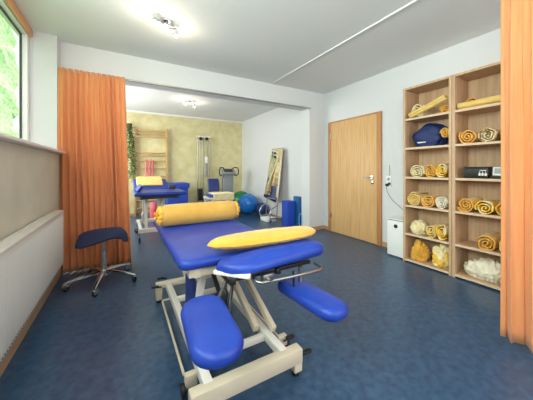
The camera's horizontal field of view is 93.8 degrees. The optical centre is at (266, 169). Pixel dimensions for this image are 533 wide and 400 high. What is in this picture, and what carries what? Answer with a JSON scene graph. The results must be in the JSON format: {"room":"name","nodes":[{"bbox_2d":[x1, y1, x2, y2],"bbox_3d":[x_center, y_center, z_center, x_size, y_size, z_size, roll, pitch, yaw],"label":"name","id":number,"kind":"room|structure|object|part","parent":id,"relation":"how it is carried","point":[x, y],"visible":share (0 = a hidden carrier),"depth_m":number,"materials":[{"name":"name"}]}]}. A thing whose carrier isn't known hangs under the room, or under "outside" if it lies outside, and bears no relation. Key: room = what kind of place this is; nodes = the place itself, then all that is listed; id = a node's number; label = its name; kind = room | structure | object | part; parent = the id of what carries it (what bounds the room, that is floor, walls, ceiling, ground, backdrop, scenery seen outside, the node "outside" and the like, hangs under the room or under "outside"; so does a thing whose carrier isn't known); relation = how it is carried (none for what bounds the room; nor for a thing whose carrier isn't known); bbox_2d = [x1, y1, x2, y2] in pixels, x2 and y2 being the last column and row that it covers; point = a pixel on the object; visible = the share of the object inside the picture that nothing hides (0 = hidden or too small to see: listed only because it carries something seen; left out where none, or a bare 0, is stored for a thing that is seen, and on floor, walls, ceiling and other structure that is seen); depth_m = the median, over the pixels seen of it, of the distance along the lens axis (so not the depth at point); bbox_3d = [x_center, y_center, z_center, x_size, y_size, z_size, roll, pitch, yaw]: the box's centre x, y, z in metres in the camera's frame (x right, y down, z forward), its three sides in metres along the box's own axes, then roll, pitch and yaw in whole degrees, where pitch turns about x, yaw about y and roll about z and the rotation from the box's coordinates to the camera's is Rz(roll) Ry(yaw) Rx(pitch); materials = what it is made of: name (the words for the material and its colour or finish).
{"room":"physiotherapy room","nodes":[
{"label":"physiotherapy room","id":0,"kind":"room"},
{"bbox_2d":[0,140,58,240],"bbox_3d":[-1.110,0.490,0.400,0.315,1.320,5.200,0,0,-30],"label":"wall","id":1,"kind":"structure","parent":0,"point":[29,176],"depth_m":1.76,"materials":[{"name":"beige paint"}]},
{"bbox_2d":[0,0,28,140],"bbox_3d":[-2.126,-0.818,1.921,0.070,1.245,1.550,0,0,-30],"label":"window","id":2,"kind":"structure","parent":1,"relation":"in","point":[23,37],"depth_m":2.54,"materials":[{"name":"white paint"}]},
{"bbox_2d":[0,268,60,376],"bbox_3d":[-0.965,1.110,0.483,0.018,0.080,5.200,0,0,-30],"label":"baseboard","id":3,"kind":"structure","parent":1,"relation":"attached to","point":[18,340],"depth_m":1.73,"materials":[{"name":"brown wood"}]},
{"bbox_2d":[0,210,63,362],"bbox_3d":[-0.976,0.670,0.575,0.090,0.549,4.376,0,0,-30],"label":"radiator","id":4,"kind":"object","parent":1,"relation":"attached to","point":[31,257],"visible":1,"depth_m":1.54,"materials":[{"name":"white metal"}]},
{"bbox_2d":[0,132,65,153],"bbox_3d":[-1.079,-0.182,0.452,0.320,0.025,5.260,0,0,-30],"label":"trim","id":5,"kind":"structure","parent":1,"relation":"on","point":[3,136],"depth_m":1.68,"materials":[{"name":"white paint"}]},
{"bbox_2d":[29,31,59,149],"bbox_3d":[-2.509,-0.155,2.814,0.295,2.610,0.380,0,0,-30],"label":"wall pier","id":6,"kind":"object","parent":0,"point":[44,49],"visible":0.21,"depth_m":2.67,"materials":[{"name":"white paint"}]},
{"bbox_2d":[126,112,241,213],"bbox_3d":[-2.603,-0.155,6.693,4.160,2.610,0.200,0,0,-30],"label":"wall","id":7,"kind":"structure","parent":0,"point":[226,137],"depth_m":6.84,"materials":[{"name":"yellow paint"}]},
{"bbox_2d":[134,126,167,216],"bbox_3d":[-2.903,0.050,6.293,0.766,2.200,0.133,0,0,-30],"label":"wall bars","id":8,"kind":"object","parent":7,"relation":"attached to","point":[135,129],"visible":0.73,"depth_m":6.28,"materials":[{"name":"brown wood"}]},
{"bbox_2d":[127,123,136,181],"bbox_3d":[-3.277,-0.408,6.010,0.305,1.416,0.260,0,0,-11],"label":"trailing plant","id":9,"kind":"object","parent":8,"relation":"hanging from","point":[129,125],"visible":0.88,"depth_m":6.01,"materials":[{"name":"green plant"}]},
{"bbox_3d":[-3.281,-0.404,6.001,0.099,1.398,0.213,0,0,43],"label":"stem","id":10,"kind":"part","parent":9,"relation":"part of","materials":[{"name":"green plant"}]},
{"bbox_2d":[145,159,153,176],"bbox_3d":[-2.938,0.005,6.266,0.213,0.531,0.114,0,0,-30],"label":"band","id":11,"kind":"object","parent":8,"relation":"hanging from","point":[146,159],"visible":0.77,"depth_m":6.26,"materials":[{"name":"pink rubber"}]},
{"bbox_2d":[126,110,241,122],"bbox_3d":[-2.511,-1.438,6.614,4.080,0.045,0.030,0,0,-30],"label":"trim","id":12,"kind":"structure","parent":7,"relation":"attached to","point":[126,110],"depth_m":6.71,"materials":[{"name":"white paint"}]},
{"bbox_2d":[196,136,210,201],"bbox_3d":[-1.756,0.085,6.955,0.390,2.030,0.129,0,0,-30],"label":"pulley","id":13,"kind":"object","parent":7,"relation":"attached to","point":[200,194],"visible":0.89,"depth_m":6.92,"materials":[{"name":"silver metal"}]},
{"bbox_3d":[-1.897,0.085,6.869,0.030,1.970,0.030,0,0,-30],"label":"guide rail","id":14,"kind":"part","parent":13,"relation":"part of","materials":[{"name":"silver metal"}]},
{"bbox_3d":[-1.766,0.085,6.944,0.030,1.970,0.030,0,0,-30],"label":"guide rail","id":15,"kind":"part","parent":13,"relation":"part of","materials":[{"name":"silver metal"}]},
{"bbox_3d":[-1.610,0.085,7.033,0.030,1.970,0.030,0,0,-30],"label":"guide rail","id":16,"kind":"part","parent":13,"relation":"part of","materials":[{"name":"silver metal"}]},
{"bbox_2d":[60,42,323,226],"bbox_3d":[-0.713,-0.155,3.928,4.480,2.610,0.240,0,0,-30],"label":"wall","id":17,"kind":"structure","parent":0,"point":[72,56],"depth_m":3.91,"materials":[{"name":"white paint"}]},
{"bbox_2d":[125,79,310,108],"bbox_3d":[-0.755,-1.136,3.740,3.620,0.016,0.037,0,0,-30],"label":"rail","id":18,"kind":"object","parent":17,"relation":"attached to","point":[131,80],"visible":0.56,"depth_m":3.67,"materials":[{"name":"silver metal"}]},
{"bbox_2d":[58,67,130,274],"bbox_3d":[-1.974,0.008,2.897,0.714,2.272,0.139,0,0,-30],"label":"curtain","id":19,"kind":"object","parent":18,"relation":"hanging from","point":[92,123],"visible":0.89,"depth_m":2.88,"materials":[{"name":"orange fabric"}]},
{"bbox_2d":[301,225,323,229],"bbox_3d":[0.897,1.115,4.845,0.374,0.070,0.254,0,0,-30],"label":"baseboard","id":20,"kind":"structure","parent":17,"relation":"attached to","point":[322,226],"depth_m":4.76,"materials":[{"name":"brown wood"}]},
{"bbox_2d":[0,0,500,121],"bbox_3d":[-0.244,-1.535,3.032,4.600,0.150,8.900,0,0,-30],"label":"ceiling","id":21,"kind":"structure","parent":0,"point":[265,41],"depth_m":2.68,"materials":[{"name":"white paint"}]},
{"bbox_2d":[4,0,32,36],"bbox_3d":[-1.208,-1.411,0.441,0.025,0.073,4.970,0,0,-30],"label":"board","id":22,"kind":"object","parent":21,"relation":"attached to","point":[10,3],"visible":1,"depth_m":2.29,"materials":[{"name":"brown wood"}]},
{"bbox_2d":[150,17,178,37],"bbox_3d":[-0.984,-1.401,2.433,0.100,0.119,0.302,0,0,24],"label":"ceiling lamp","id":23,"kind":"object","parent":21,"relation":"attached to","point":[166,21],"visible":1,"depth_m":2.40,"materials":[{"name":"silver metal"}]},
{"bbox_3d":[-0.984,-1.426,2.433,0.048,0.038,0.208,0,0,29],"label":"arm","id":24,"kind":"part","parent":23,"relation":"part of","materials":[{"name":"silver metal"}]},
{"bbox_2d":[184,100,195,107],"bbox_3d":[-1.626,-1.401,5.294,0.100,0.119,0.302,0,0,24],"label":"ceiling lamp","id":25,"kind":"object","parent":21,"relation":"attached to","point":[189,101],"visible":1,"depth_m":5.26,"materials":[{"name":"silver metal"}]},
{"bbox_2d":[272,0,418,83],"bbox_3d":[1.420,-1.453,1.912,0.020,0.014,5.300,0,0,-30],"label":"rail","id":26,"kind":"object","parent":21,"relation":"attached to","point":[414,1],"visible":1,"depth_m":2.69,"materials":[{"name":"white metal"}]},
{"bbox_2d":[500,0,532,352],"bbox_3d":[1.840,-0.154,1.183,0.125,2.539,1.122,0,0,-30],"label":"curtain","id":27,"kind":"object","parent":26,"relation":"hanging from","point":[516,287],"visible":1,"depth_m":1.60,"materials":[{"name":"orange fabric"}]},
{"bbox_2d":[0,211,532,399],"bbox_3d":[-0.244,1.210,3.032,4.600,0.120,8.900,0,0,-30],"label":"floor","id":28,"kind":"structure","parent":0,"point":[410,330],"depth_m":1.69,"materials":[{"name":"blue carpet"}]},
{"bbox_2d":[62,227,136,296],"bbox_3d":[-1.660,0.872,2.512,0.624,0.556,0.626,0,0,-30],"label":"stool","id":29,"kind":"object","parent":28,"relation":"on","point":[96,236],"visible":1,"depth_m":2.46,"materials":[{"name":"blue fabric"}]},
{"bbox_3d":[-1.791,1.051,2.426,0.290,0.069,0.048,0,0,-38],"label":"leg","id":30,"kind":"part","parent":29,"relation":"part of","materials":[{"name":"silver metal"}]},
{"bbox_3d":[-1.798,1.051,2.631,0.290,0.069,0.048,0,0,34],"label":"leg","id":31,"kind":"part","parent":29,"relation":"part of","materials":[{"name":"silver metal"}]},
{"bbox_3d":[-1.593,1.051,2.369,0.048,0.069,0.290,0,0,-20],"label":"leg","id":32,"kind":"part","parent":29,"relation":"part of","materials":[{"name":"silver metal"}]},
{"bbox_3d":[-1.664,0.685,2.544,0.451,0.183,0.408,0,0,-30],"label":"seat","id":33,"kind":"part","parent":29,"relation":"part of","materials":[{"name":"blue fabric"}]},
{"bbox_3d":[-1.604,1.051,2.701,0.048,0.069,0.290,0,0,16],"label":"leg","id":34,"kind":"part","parent":29,"relation":"part of","materials":[{"name":"silver metal"}]},
{"bbox_3d":[-1.478,1.051,2.539,0.290,0.069,0.048,0,0,-2],"label":"leg","id":35,"kind":"part","parent":29,"relation":"part of","materials":[{"name":"silver metal"}]},
{"bbox_2d":[150,200,156,218],"bbox_3d":[-2.571,0.925,5.674,0.150,0.450,0.150,0,0,-30],"label":"foam roller","id":36,"kind":"object","parent":28,"relation":"on","point":[153,206],"visible":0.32,"depth_m":5.61,"materials":[{"name":"pink rubber"}]},
{"bbox_2d":[133,179,186,243],"bbox_3d":[-1.899,0.667,4.345,0.760,0.965,1.186,0,0,-30],"label":"couch","id":37,"kind":"object","parent":28,"relation":"on","point":[162,192],"visible":0.81,"depth_m":3.99,"materials":[{"name":"blue leather"}]},
{"bbox_3d":[-1.948,0.685,4.030,0.045,0.500,0.205,0,0,-30],"label":"lift arm","id":38,"kind":"part","parent":37,"relation":"part of","materials":[{"name":"white metal"}]},
{"bbox_3d":[-1.968,0.948,4.284,0.460,0.065,0.850,0,0,-30],"label":"frame","id":39,"kind":"part","parent":37,"relation":"part of","materials":[{"name":"white metal"}]},
{"bbox_2d":[136,176,162,185],"bbox_3d":[-2.199,0.218,4.686,0.440,0.166,0.333,0,0,-30],"label":"folded towel","id":40,"kind":"object","parent":37,"relation":"on","point":[150,180],"visible":0.94,"depth_m":4.65,"materials":[{"name":"yellow fabric"}]},
{"bbox_3d":[-1.901,0.435,4.329,0.580,0.050,1.000,0,0,-30],"label":"frame","id":41,"kind":"part","parent":37,"relation":"part of","materials":[{"name":"grey"}]},
{"bbox_2d":[168,184,175,188],"bbox_3d":[-1.721,0.310,4.547,0.110,0.070,0.120,0,0,-30],"label":"tissue box","id":42,"kind":"object","parent":37,"relation":"on","point":[171,186],"visible":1,"depth_m":4.50,"materials":[{"name":"grey"}]},
{"bbox_2d":[165,182,189,204],"bbox_3d":[-2.240,0.738,6.193,0.530,0.824,0.570,0,0,-30],"label":"cube","id":43,"kind":"object","parent":28,"relation":"on","point":[184,186],"visible":0.45,"depth_m":6.01,"materials":[{"name":"blue leather"}]},
{"bbox_2d":[167,182,189,187],"bbox_3d":[-2.240,0.388,6.193,0.530,0.124,0.570,0,0,-30],"label":"cushion","id":44,"kind":"object","parent":43,"relation":"on","point":[178,184],"depth_m":6.00,"materials":[{"name":"blue plastic"}]},
{"bbox_2d":[203,179,227,201],"bbox_3d":[-1.173,0.683,5.727,0.645,0.933,0.539,0,0,-30],"label":"couch","id":45,"kind":"object","parent":28,"relation":"on","point":[213,184],"visible":0.41,"depth_m":5.86,"materials":[{"name":"blue leather"}]},
{"bbox_3d":[-1.258,0.370,5.918,0.280,0.305,0.123,0,0,-30],"label":"backrest","id":46,"kind":"part","parent":45,"relation":"part of","materials":[{"name":"blue leather"}]},
{"bbox_3d":[-1.173,0.841,5.706,0.625,0.462,0.492,0,0,-30],"label":"frame","id":47,"kind":"part","parent":45,"relation":"part of","materials":[{"name":"white metal"}]},
{"bbox_2d":[209,191,233,200],"bbox_3d":[-1.032,0.600,5.687,0.480,0.160,0.390,0,0,-30],"label":"cover","id":48,"kind":"object","parent":45,"relation":"on","point":[217,196],"visible":1,"depth_m":5.53,"materials":[{"name":"beige fabric"}]},
{"bbox_2d":[219,167,238,200],"bbox_3d":[-0.998,0.533,6.624,0.595,1.194,0.520,0,0,-30],"label":"trainer","id":49,"kind":"object","parent":28,"relation":"on","point":[227,173],"visible":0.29,"depth_m":6.67,"materials":[{"name":"grey plastic"}]},
{"bbox_2d":[233,191,247,210],"bbox_3d":[-0.722,0.875,7.013,0.550,0.550,0.550,0,0,-30],"label":"ball","id":50,"kind":"object","parent":28,"relation":"on","point":[237,195],"visible":0.32,"depth_m":6.82,"materials":[{"name":"green"}]},
{"bbox_2d":[238,194,258,213],"bbox_3d":[-0.468,0.890,6.491,0.520,0.520,0.520,0,0,-30],"label":"ball","id":51,"kind":"object","parent":28,"relation":"on","point":[247,203],"visible":0.94,"depth_m":6.30,"materials":[{"name":"blue"}]},
{"bbox_2d":[151,219,347,399],"bbox_3d":[-0.304,0.791,1.783,0.858,0.718,1.852,0,0,-30],"label":"massage table","id":52,"kind":"object","parent":28,"relation":"on","point":[213,339],"visible":0.97,"depth_m":1.30,"materials":[{"name":"blue leather"}]},
{"bbox_3d":[-0.625,1.097,1.717,0.078,0.019,0.895,0,0,-30],"label":"foot control rod","id":53,"kind":"part","parent":52,"relation":"part of","materials":[{"name":"beige metal"}]},
{"bbox_2d":[153,200,239,225],"bbox_3d":[-0.582,0.377,2.191,0.751,0.178,0.179,0,0,-30],"label":"bolster","id":54,"kind":"object","parent":52,"relation":"on","point":[199,212],"visible":1,"depth_m":2.10,"materials":[{"name":"fabric"}]},
{"bbox_3d":[-0.411,0.782,1.517,0.040,0.446,0.229,0,0,-30],"label":"lift arm","id":55,"kind":"part","parent":52,"relation":"part of","materials":[{"name":"white metal"}]},
{"bbox_3d":[-0.452,0.552,1.949,0.560,0.050,1.170,0,0,-30],"label":"frame","id":56,"kind":"part","parent":52,"relation":"part of","materials":[{"name":"beige metal"}]},
{"bbox_3d":[-0.224,0.620,0.988,0.203,0.085,0.385,0,0,-30],"label":"armrest","id":57,"kind":"part","parent":52,"relation":"part of","materials":[{"name":"blue leather"}]},
{"bbox_3d":[-0.319,0.825,1.679,0.070,0.375,0.587,0,0,-30],"label":"lift motor","id":58,"kind":"part","parent":52,"relation":"part of","materials":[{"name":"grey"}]},
{"bbox_3d":[-0.174,0.626,1.235,0.026,0.143,0.153,0,0,1],"label":"release lever","id":59,"kind":"part","parent":52,"relation":"part of","materials":[{"name":"black plastic"}]},
{"bbox_3d":[-0.297,0.772,1.940,0.035,0.458,0.957,0,0,-30],"label":"lift arm","id":60,"kind":"part","parent":52,"relation":"part of","materials":[{"name":"beige metal"}]},
{"bbox_3d":[-0.157,1.097,1.986,0.078,0.019,0.895,0,0,-30],"label":"foot control rod","id":61,"kind":"part","parent":52,"relation":"part of","materials":[{"name":"beige metal"}]},
{"bbox_3d":[-0.194,0.772,1.942,0.030,0.453,0.975,0,0,-30],"label":"lift arm","id":62,"kind":"part","parent":52,"relation":"part of","materials":[{"name":"beige metal"}]},
{"bbox_2d":[207,226,315,249],"bbox_3d":[0.000,0.404,1.505,0.710,0.081,0.200,0,0,-25],"label":"pillow","id":63,"kind":"object","parent":52,"relation":"on","point":[255,238],"visible":1,"depth_m":1.42,"materials":[{"name":"fabric"}]},
{"bbox_3d":[-0.013,0.547,1.417,0.510,0.036,0.231,0,0,-30],"label":"head frame","id":64,"kind":"part","parent":52,"relation":"part of","materials":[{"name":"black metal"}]},
{"bbox_3d":[0.124,0.542,1.304,0.403,0.030,0.079,0,0,-28],"label":"rail","id":65,"kind":"part","parent":52,"relation":"part of","materials":[{"name":"silver metal"}]},
{"bbox_3d":[0.224,0.661,1.306,0.160,0.072,0.440,0,0,-34],"label":"armrest","id":66,"kind":"part","parent":52,"relation":"part of","materials":[{"name":"blue leather"}]},
{"bbox_2d":[255,202,268,214],"bbox_3d":[-0.110,0.985,6.189,0.330,0.330,0.330,0,0,-30],"label":"ball","id":67,"kind":"object","parent":28,"relation":"on","point":[263,209],"visible":0.66,"depth_m":6.07,"materials":[{"name":"blue"}]},
{"bbox_2d":[260,216,275,221],"bbox_3d":[0.037,1.107,5.593,0.240,0.083,0.300,0,0,-30],"label":"scale","id":68,"kind":"object","parent":28,"relation":"on","point":[263,218],"visible":0.74,"depth_m":5.53,"materials":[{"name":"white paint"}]},
{"bbox_2d":[259,148,282,222],"bbox_3d":[0.098,0.331,5.622,0.357,1.638,0.546,0,0,-30],"label":"mirror","id":69,"kind":"object","parent":28,"relation":"on","point":[271,192],"visible":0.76,"depth_m":5.60,"materials":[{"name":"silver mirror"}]},
{"bbox_2d":[282,200,294,226],"bbox_3d":[0.446,0.895,5.101,0.200,0.510,0.200,0,0,-30],"label":"foam block","id":70,"kind":"object","parent":28,"relation":"on","point":[288,206],"visible":0.94,"depth_m":5.02,"materials":[{"name":"blue plastic"}]},
{"bbox_2d":[293,196,301,225],"bbox_3d":[0.635,0.850,5.095,0.080,0.600,0.200,0,0,-30],"label":"foam mat","id":71,"kind":"object","parent":28,"relation":"on","point":[298,200],"visible":0.81,"depth_m":5.02,"materials":[{"name":"blue"}]},
{"bbox_2d":[387,216,402,258],"bbox_3d":[1.798,0.901,3.341,0.263,0.497,0.244,0,0,-30],"label":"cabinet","id":72,"kind":"object","parent":28,"relation":"on","point":[394,224],"visible":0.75,"depth_m":3.29,"materials":[{"name":"white paint"}]},
{"bbox_3d":[1.798,0.659,3.341,0.263,0.012,0.244,0,0,-30],"label":"lid","id":73,"kind":"part","parent":72,"relation":"part of","materials":[{"name":"white paint"}]},
{"bbox_2d":[403,75,451,275],"bbox_3d":[1.992,0.068,2.991,0.316,2.165,0.536,0,0,-30],"label":"shelf unit","id":74,"kind":"object","parent":28,"relation":"on","point":[424,93],"visible":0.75,"depth_m":3.12,"materials":[{"name":"brown wood"}]},
{"bbox_3d":[1.865,0.068,3.211,0.316,2.165,0.028,0,0,-30],"label":"panel","id":75,"kind":"part","parent":74,"relation":"part of","materials":[{"name":"brown wood"}]},
{"bbox_2d":[407,192,428,205],"bbox_3d":[1.906,0.356,3.115,0.270,0.165,0.157,0,0,-30],"label":"rolled towel","id":76,"kind":"object","parent":74,"relation":"on","point":[414,198],"visible":0.77,"depth_m":3.06,"materials":[{"name":"yellow fabric"}]},
{"bbox_2d":[410,165,427,176],"bbox_3d":[1.928,0.016,3.078,0.269,0.145,0.173,0,0,-30],"label":"rolled towel","id":77,"kind":"object","parent":74,"relation":"on","point":[416,170],"visible":0.78,"depth_m":3.03,"materials":[{"name":"beige fabric"}]},
{"bbox_2d":[410,220,428,234],"bbox_3d":[1.896,0.703,3.086,0.204,0.172,0.224,0,0,35],"label":"towel","id":78,"kind":"object","parent":74,"relation":"on","point":[417,227],"visible":0.89,"depth_m":3.02,"materials":[{"name":"beige fabric"}]},
{"bbox_2d":[410,239,430,261],"bbox_3d":[1.901,0.987,3.082,0.234,0.244,0.218,0,0,-30],"label":"towel","id":79,"kind":"object","parent":74,"relation":"on","point":[420,250],"visible":1,"depth_m":3.02,"materials":[{"name":"orange fabric"}]},
{"bbox_2d":[411,104,434,117],"bbox_3d":[1.935,-0.717,3.096,0.229,0.172,0.168,0,0,-30],"label":"rolled towel","id":80,"kind":"object","parent":74,"relation":"on","point":[417,106],"visible":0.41,"depth_m":3.05,"materials":[{"name":"beige fabric"}]},
{"bbox_3d":[1.992,-1.002,2.991,0.316,0.025,0.480,0,0,-30],"label":"panel","id":81,"kind":"part","parent":74,"relation":"part of","materials":[{"name":"brown wood"}]},
{"bbox_2d":[408,94,447,117],"bbox_3d":[1.888,-0.735,2.929,0.087,0.208,0.424,0,0,-32],"label":"rolled towel","id":82,"kind":"object","parent":74,"relation":"on","point":[444,97],"visible":0.99,"depth_m":2.89,"materials":[{"name":"yellow fabric"}]},
{"bbox_2d":[412,123,448,146],"bbox_3d":[1.956,-0.415,2.992,0.243,0.289,0.412,0,0,-30],"label":"duffel bag","id":83,"kind":"object","parent":74,"relation":"on","point":[429,134],"visible":0.8,"depth_m":2.92,"materials":[{"name":"blue fabric"}]},
{"bbox_2d":[421,195,442,206],"bbox_3d":[1.985,0.371,2.981,0.267,0.136,0.142,0,0,-30],"label":"rolled towel","id":84,"kind":"object","parent":74,"relation":"on","point":[427,201],"visible":0.75,"depth_m":2.92,"materials":[{"name":"orange fabric"}]},
{"bbox_2d":[425,164,438,176],"bbox_3d":[2.005,0.014,2.942,0.273,0.150,0.121,0,0,-30],"label":"rolled towel","id":85,"kind":"object","parent":74,"relation":"on","point":[431,169],"visible":0.62,"depth_m":2.89,"materials":[{"name":"fabric"}]},
{"bbox_3d":[2.123,0.070,3.066,0.010,2.120,0.480,0,0,-30],"label":"panel","id":86,"kind":"part","parent":74,"relation":"part of","materials":[{"name":"brown wood"}]},
{"bbox_2d":[426,224,442,237],"bbox_3d":[2.005,0.720,2.942,0.270,0.138,0.102,0,0,-30],"label":"rolled towel","id":87,"kind":"object","parent":74,"relation":"on","point":[431,230],"visible":0.59,"depth_m":2.90,"materials":[{"name":"yellow fabric"}]},
{"bbox_2d":[432,243,448,267],"bbox_3d":[2.036,0.977,2.883,0.209,0.265,0.239,0,0,35],"label":"towel","id":88,"kind":"object","parent":74,"relation":"on","point":[440,252],"visible":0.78,"depth_m":2.83,"materials":[{"name":"fabric"}]},
{"bbox_2d":[435,195,448,208],"bbox_3d":[2.060,0.368,2.845,0.272,0.142,0.132,0,0,-30],"label":"rolled towel","id":89,"kind":"object","parent":74,"relation":"on","point":[442,202],"visible":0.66,"depth_m":2.79,"materials":[{"name":"white fabric"}]},
{"bbox_2d":[436,223,448,239],"bbox_3d":[2.058,0.703,2.851,0.270,0.172,0.105,0,0,-30],"label":"rolled towel","id":90,"kind":"object","parent":74,"relation":"on","point":[442,231],"visible":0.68,"depth_m":2.79,"materials":[{"name":"yellow fabric"}]},
{"bbox_2d":[436,164,448,176],"bbox_3d":[2.059,0.010,2.853,0.266,0.158,0.110,0,0,-30],"label":"rolled towel","id":91,"kind":"object","parent":74,"relation":"on","point":[442,170],"visible":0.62,"depth_m":2.80,"materials":[{"name":"yellow fabric"}]},
{"bbox_2d":[439,105,448,112],"bbox_3d":[2.095,-0.684,2.875,0.202,0.105,0.122,0,0,-30],"label":"rolled towel","id":92,"kind":"object","parent":74,"relation":"on","point":[445,108],"visible":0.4,"depth_m":2.84,"materials":[{"name":"fabric"}]},
{"bbox_2d":[440,128,448,137],"bbox_3d":[2.011,-0.410,2.782,0.131,0.108,0.093,0,0,-30],"label":"rolled towel","id":93,"kind":"object","parent":74,"relation":"on","point":[444,132],"visible":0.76,"depth_m":2.76,"materials":[{"name":"fabric"}]},
{"bbox_3d":[2.119,0.068,2.771,0.316,2.165,0.028,0,0,-30],"label":"panel","id":94,"kind":"part","parent":74,"relation":"part of","materials":[{"name":"brown wood"}]},
{"bbox_2d":[452,61,500,289],"bbox_3d":[2.269,0.068,2.509,0.316,2.165,0.568,0,0,-30],"label":"shelf unit","id":95,"kind":"object","parent":28,"relation":"on","point":[484,81],"visible":0.55,"depth_m":2.67,"materials":[{"name":"brown wood"}]},
{"bbox_3d":[2.135,0.068,2.743,0.316,2.165,0.028,0,0,-30],"label":"panel","id":96,"kind":"part","parent":95,"relation":"part of","materials":[{"name":"brown wood"}]},
{"bbox_2d":[457,196,482,211],"bbox_3d":[2.173,0.367,2.652,0.269,0.143,0.149,0,0,-30],"label":"rolled towel","id":97,"kind":"object","parent":95,"relation":"on","point":[466,204],"visible":0.88,"depth_m":2.61,"materials":[{"name":"fabric"}]},
{"bbox_2d":[458,130,482,142],"bbox_3d":[2.179,-0.340,2.642,0.270,0.137,0.155,0,0,-30],"label":"rolled towel","id":98,"kind":"object","parent":95,"relation":"on","point":[468,136],"visible":0.83,"depth_m":2.58,"materials":[{"name":"orange fabric"}]},
{"bbox_3d":[2.269,-1.002,2.509,0.316,0.025,0.512,0,0,-30],"label":"panel","id":99,"kind":"part","parent":95,"relation":"part of","materials":[{"name":"brown wood"}]},
{"bbox_2d":[464,167,492,178],"bbox_3d":[2.182,0.030,2.564,0.145,0.117,0.204,0,0,-30],"label":"storage box","id":100,"kind":"object","parent":95,"relation":"on","point":[469,172],"visible":0.97,"depth_m":2.51,"materials":[{"name":"black plastic"}]},
{"bbox_2d":[457,95,500,109],"bbox_3d":[2.194,-0.672,2.455,0.102,0.082,0.512,0,0,-30],"label":"rolled towel","id":101,"kind":"object","parent":95,"relation":"on","point":[493,99],"visible":0.64,"depth_m":2.48,"materials":[{"name":"yellow fabric"}]},
{"bbox_2d":[464,258,500,284],"bbox_3d":[2.227,1.001,2.512,0.229,0.217,0.383,0,0,-30],"label":"towel","id":102,"kind":"object","parent":95,"relation":"on","point":[489,270],"visible":0.78,"depth_m":2.47,"materials":[{"name":"white fabric"}]},
{"bbox_3d":[2.400,0.070,2.584,0.010,2.120,0.512,0,0,-30],"label":"panel","id":103,"kind":"part","parent":95,"relation":"part of","materials":[{"name":"brown wood"}]},
{"bbox_2d":[474,200,499,213],"bbox_3d":[2.246,0.372,2.521,0.274,0.133,0.155,0,0,-30],"label":"rolled towel","id":104,"kind":"object","parent":95,"relation":"on","point":[484,206],"visible":0.88,"depth_m":2.47,"materials":[{"name":"yellow fabric"}]},
{"bbox_2d":[476,232,500,250],"bbox_3d":[2.254,0.717,2.512,0.268,0.145,0.156,0,0,-30],"label":"rolled towel","id":105,"kind":"object","parent":95,"relation":"on","point":[491,242],"visible":0.95,"depth_m":2.46,"materials":[{"name":"fabric"}]},
{"bbox_2d":[478,128,500,141],"bbox_3d":[2.259,-0.340,2.502,0.269,0.138,0.143,0,0,-30],"label":"rolled towel","id":106,"kind":"object","parent":95,"relation":"on","point":[487,134],"visible":0.94,"depth_m":2.45,"materials":[{"name":"fabric"}]},
{"bbox_2d":[490,167,500,178],"bbox_3d":[2.248,0.032,2.400,0.090,0.114,0.120,0,0,-30],"label":"clock","id":107,"kind":"object","parent":95,"relation":"on","point":[496,173],"visible":0.52,"depth_m":2.41,"materials":[{"name":"white paint"}]},
{"bbox_2d":[495,202,500,215],"bbox_3d":[2.334,0.358,2.372,0.270,0.163,0.168,0,0,-30],"label":"rolled towel","id":108,"kind":"object","parent":95,"relation":"on","point":[498,207],"visible":0.03,"depth_m":2.38,"materials":[{"name":"yellow fabric"}]},
{"bbox_2d":[242,107,301,216],"bbox_3d":[0.160,-0.155,6.482,0.420,2.610,3.320,0,0,-30],"label":"wall","id":109,"kind":"structure","parent":0,"point":[278,127],"depth_m":6.08,"materials":[{"name":"white paint"}]},
{"bbox_2d":[324,28,500,242],"bbox_3d":[2.508,-0.155,2.619,0.200,2.610,5.440,0,0,-30],"label":"wall","id":110,"kind":"structure","parent":0,"point":[383,91],"depth_m":3.58,"materials":[{"name":"white paint"}]},
{"bbox_2d":[328,111,381,245],"bbox_3d":[1.426,0.135,4.214,0.127,2.030,1.115,0,0,-30],"label":"door","id":111,"kind":"structure","parent":110,"relation":"in","point":[354,143],"depth_m":4.12,"materials":[{"name":"brown wood"}]},
{"bbox_2d":[386,176,390,186],"bbox_3d":[1.790,0.179,3.654,0.014,0.162,0.080,0,0,-30],"label":"wall socket","id":112,"kind":"object","parent":110,"relation":"attached to","point":[388,178],"visible":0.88,"depth_m":3.65,"materials":[{"name":"white paint"}]},
{"bbox_2d":[385,183,402,209],"bbox_3d":[1.828,0.470,3.539,0.045,0.560,0.300,0,0,-30],"label":"cable","id":113,"kind":"object","parent":110,"relation":"attached to","point":[386,184],"visible":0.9,"depth_m":3.62,"materials":[{"name":"black plastic"}]},
{"label":"outside","id":114,"kind":"structure","parent":0,"visible":0},
{"bbox_3d":[-10.620,1.230,5.429,11.000,0.120,28.000,0,0,-30],"label":"ground","id":115,"kind":"structure","parent":114,"visible":0},
{"bbox_2d":[0,14,17,136],"bbox_3d":[-9.872,-3.469,4.715,2.298,9.278,22.509,0,0,-30],"label":"hedge","id":116,"kind":"object","parent":115,"relation":"on","point":[8,37],"visible":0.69,"depth_m":13.41,"materials":[{"name":"green plant"}]}
]}

